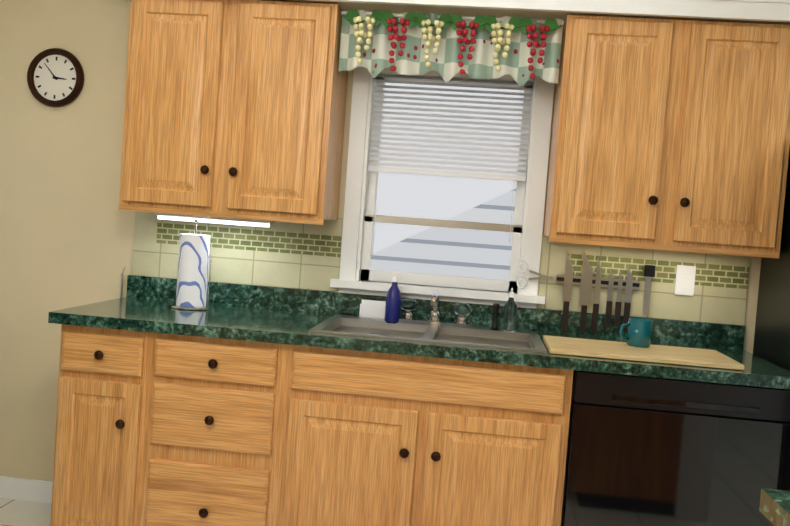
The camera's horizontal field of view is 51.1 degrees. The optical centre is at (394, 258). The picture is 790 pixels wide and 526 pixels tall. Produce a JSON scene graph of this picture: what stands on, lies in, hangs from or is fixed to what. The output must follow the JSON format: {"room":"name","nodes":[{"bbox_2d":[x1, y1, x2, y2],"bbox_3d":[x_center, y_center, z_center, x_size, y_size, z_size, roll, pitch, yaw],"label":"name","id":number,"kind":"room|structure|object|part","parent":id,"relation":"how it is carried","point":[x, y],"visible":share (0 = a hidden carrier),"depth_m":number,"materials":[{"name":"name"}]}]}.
{"room":"kitchen","nodes":[
{"label":"kitchen","id":0,"kind":"room"},
{"bbox_2d":[0,498,51,525],"bbox_3d":[0.845,1.364,1.025,6.320,0.060,4.760,4,3,6],"label":"floor","id":1,"kind":"structure","parent":0,"point":[14,512],"depth_m":3.41,"materials":[{"name":"tile"}]},
{"bbox_2d":[50,324,153,525],"bbox_3d":[-1.000,0.663,3.172,0.328,0.876,0.625,4,3,6],"label":"base cabinet","id":2,"kind":"object","parent":1,"relation":"on","point":[104,378],"depth_m":2.86,"materials":[{"name":"brown wood"}]},
{"bbox_2d":[48,275,789,388],"bbox_3d":[0.082,0.243,3.033,2.498,0.130,0.641,4,3,6],"label":"countertop","id":3,"kind":"structure","parent":2,"relation":"on","point":[295,316],"depth_m":3.13,"materials":[{"name":"green stone"}]},
{"bbox_2d":[171,219,211,309],"bbox_3d":[-0.788,0.021,3.234,0.150,0.348,0.150,4,3,6],"label":"paper towel holder","id":4,"kind":"object","parent":3,"relation":"on","point":[193,268],"visible":1,"depth_m":3.19,"materials":[{"name":"white paper"}]},
{"bbox_2d":[359,299,385,318],"bbox_3d":[-0.083,0.204,3.296,0.110,0.068,0.044,4,3,6],"label":"sponge caddy","id":5,"kind":"object","parent":3,"relation":"on","point":[374,309],"visible":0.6,"depth_m":3.28,"materials":[{"name":"white plastic"}]},
{"bbox_2d":[384,276,400,323],"bbox_3d":[-0.005,0.162,3.235,0.062,0.182,0.062,4,3,6],"label":"dish soap bottle","id":6,"kind":"object","parent":3,"relation":"on","point":[393,306],"visible":0.98,"depth_m":3.21,"materials":[{"name":"blue plastic"}]},
{"bbox_2d":[308,314,546,361],"bbox_3d":[0.130,0.288,3.034,0.804,0.042,0.514,4,3,6],"label":"sink basin","id":7,"kind":"object","parent":3,"relation":"in","point":[342,325],"depth_m":3.18,"materials":[{"name":"silver metal"}]},
{"bbox_2d":[399,291,499,329],"bbox_3d":[0.206,0.196,3.159,0.390,0.139,0.206,4,3,6],"label":"faucet","id":8,"kind":"object","parent":3,"relation":"on","point":[408,305],"visible":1,"depth_m":3.21,"materials":[{"name":"silver metal"}]},
{"bbox_2d":[502,288,516,330],"bbox_3d":[0.446,0.198,3.195,0.050,0.166,0.055,4,3,6],"label":"hand soap bottle","id":9,"kind":"object","parent":3,"relation":"on","point":[509,314],"visible":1,"depth_m":3.18,"materials":[{"name":"plastic"}]},
{"bbox_2d":[543,335,744,369],"bbox_3d":[0.834,0.323,2.852,0.620,0.018,0.335,4,3,6],"label":"cutting board","id":10,"kind":"object","parent":3,"relation":"on","point":[709,358],"visible":0.96,"depth_m":2.76,"materials":[{"name":"brown wood"}]},
{"bbox_2d":[619,318,652,347],"bbox_3d":[0.851,0.263,2.936,0.114,0.095,0.081,4,3,6],"label":"mug","id":11,"kind":"object","parent":10,"relation":"on","point":[639,332],"visible":1,"depth_m":2.90,"materials":[{"name":"teal ceramic"}]},
{"bbox_2d":[142,332,289,525],"bbox_3d":[-0.602,0.694,3.130,0.474,0.876,0.625,4,3,6],"label":"base cabinet","id":12,"kind":"object","parent":1,"relation":"on","point":[158,429],"depth_m":2.82,"materials":[{"name":"brown wood"}]},
{"bbox_2d":[278,345,573,525],"bbox_3d":[0.108,0.749,3.056,0.958,0.876,0.625,4,3,6],"label":"base cabinet","id":13,"kind":"object","parent":1,"relation":"on","point":[369,438],"depth_m":2.74,"materials":[{"name":"brown wood"}]},
{"bbox_2d":[561,370,789,525],"bbox_3d":[0.933,0.814,2.960,0.696,0.875,0.634,4,3,6],"label":"dishwasher","id":14,"kind":"object","parent":1,"relation":"on","point":[647,451],"visible":0.75,"depth_m":2.65,"materials":[{"name":"black metal"}]},
{"bbox_2d":[753,147,789,370],"bbox_3d":[1.776,0.460,2.701,0.910,1.727,0.864,4,3,6],"label":"refrigerator","id":15,"kind":"object","parent":1,"relation":"on","point":[772,336],"depth_m":2.96,"materials":[{"name":"black metal"}]},
{"bbox_3d":[0.373,0.876,0.662,1.328,0.876,1.445,4,3,6],"label":"cabinet","id":16,"kind":"object","parent":1,"relation":"on","visible":0},
{"bbox_2d":[759,488,789,525],"bbox_3d":[0.402,0.362,0.643,1.347,0.153,1.500,4,3,6],"label":"countertop","id":17,"kind":"structure","parent":16,"relation":"on","point":[774,508],"depth_m":1.32,"materials":[{"name":"green stone"}]},
{"bbox_2d":[0,0,761,481],"bbox_3d":[-0.252,-0.094,3.433,3.420,2.470,0.100,4,3,6],"label":"wall","id":18,"kind":"structure","parent":0,"point":[66,230],"depth_m":3.50,"materials":[{"name":"beige paint"}]},
{"bbox_2d":[0,476,52,503],"bbox_3d":[-1.554,1.000,3.556,0.779,0.090,0.014,4,3,6],"label":"baseboard","id":19,"kind":"structure","parent":18,"relation":"attached to","point":[26,489],"depth_m":3.54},
{"bbox_2d":[27,48,83,106],"bbox_3d":[-1.427,-0.758,3.468,0.248,0.248,0.030,4,3,6],"label":"wall clock","id":20,"kind":"object","parent":18,"relation":"attached to","point":[55,77],"visible":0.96,"depth_m":3.47,"materials":[{"name":"brown metal"}]},
{"bbox_2d":[120,268,124,297],"bbox_3d":[-1.145,0.147,3.462,0.024,0.217,0.038,4,3,6],"label":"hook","id":21,"kind":"object","parent":18,"relation":"attached to","point":[121,286],"visible":0.21,"depth_m":3.45,"materials":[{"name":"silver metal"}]},
{"bbox_2d":[119,0,234,215],"bbox_3d":[-0.811,-0.588,3.252,0.395,0.790,0.336,4,3,6],"label":"upper cabinet","id":22,"kind":"object","parent":18,"relation":"attached to","point":[179,54],"depth_m":3.09,"materials":[{"name":"brown wood"}]},
{"bbox_2d":[219,0,347,223],"bbox_3d":[-0.419,-0.558,3.211,0.395,0.790,0.336,4,3,6],"label":"upper cabinet","id":23,"kind":"object","parent":18,"relation":"attached to","point":[287,90],"depth_m":3.05,"materials":[{"name":"brown wood"}]},
{"bbox_2d":[154,212,274,226],"bbox_3d":[-0.714,-0.161,3.264,0.470,0.046,0.070,4,3,6],"label":"under-cabinet light","id":24,"kind":"object","parent":23,"relation":"attached to","point":[217,220],"visible":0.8,"depth_m":3.24,"materials":[{"name":"white plastic"}]},
{"bbox_2d":[131,211,749,324],"bbox_3d":[0.137,0.015,3.340,2.487,0.302,0.008,4,3,6],"label":"backsplash","id":25,"kind":"structure","parent":18,"relation":"attached to","point":[292,255],"depth_m":3.37,"materials":[{"name":"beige tile"}]},
{"bbox_2d":[330,66,654,332],"bbox_3d":[0.407,-0.280,3.331,1.270,1.085,0.150,4,3,6],"label":"kitchen window","id":26,"kind":"structure","parent":18,"relation":"in","point":[360,218],"depth_m":3.33,"materials":[{"name":"white wood"}]},
{"bbox_3d":[0.742,0.132,3.256,0.527,0.320,0.040,4,3,6],"label":"magnetic knife rail","id":27,"kind":"part","parent":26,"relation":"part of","materials":[{"name":"black metal"}]},
{"bbox_2d":[543,15,686,247],"bbox_3d":[0.798,-0.463,3.084,0.398,0.790,0.336,4,3,6],"label":"upper cabinet","id":28,"kind":"object","parent":18,"relation":"attached to","point":[670,134],"depth_m":2.92,"materials":[{"name":"brown wood"}]},
{"bbox_2d":[339,9,563,85],"bbox_3d":[0.196,-0.770,3.026,0.820,0.250,0.095,4,3,6],"label":"valance","id":29,"kind":"object","parent":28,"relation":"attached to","point":[522,51],"visible":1,"depth_m":3.03,"materials":[{"name":"fabric"}]},
{"bbox_2d":[674,265,695,295],"bbox_3d":[1.134,0.087,3.228,0.072,0.116,0.008,4,3,6],"label":"electrical outlet","id":30,"kind":"object","parent":18,"relation":"attached to","point":[685,281],"visible":1,"depth_m":3.23,"materials":[{"name":"white plastic"}]},
{"bbox_2d":[671,20,789,255],"bbox_3d":[1.193,-0.432,3.043,0.399,0.790,0.336,4,3,6],"label":"upper cabinet","id":31,"kind":"object","parent":18,"relation":"attached to","point":[731,167],"depth_m":2.88,"materials":[{"name":"brown wood"}]},
{"bbox_2d":[260,0,789,24],"bbox_3d":[0.215,-1.099,3.119,2.458,0.369,0.348,4,3,6],"label":"soffit","id":32,"kind":"structure","parent":0,"point":[468,12],"depth_m":3.03,"materials":[{"name":"beige paint"}]},
{"label":"outside","id":33,"kind":"structure","parent":0,"visible":0},
{"bbox_2d":[370,83,523,279],"bbox_3d":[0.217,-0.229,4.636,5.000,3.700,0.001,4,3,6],"label":"window glass","id":34,"kind":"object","parent":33,"point":[472,253],"depth_m":4.62,"materials":[{"name":"glass"}]},
{"bbox_3d":[1.195,0.124,0.941,0.120,2.470,4.560,4,3,6],"label":"wall","id":35,"kind":"structure","parent":0,"visible":0},
{"bbox_2d":[125,0,789,22],"bbox_3d":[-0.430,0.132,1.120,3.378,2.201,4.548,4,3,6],"label":"ceiling","id":36,"kind":"structure","parent":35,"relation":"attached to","point":[765,10],"depth_m":2.86,"materials":[{"name":"white paint"}]}
]}

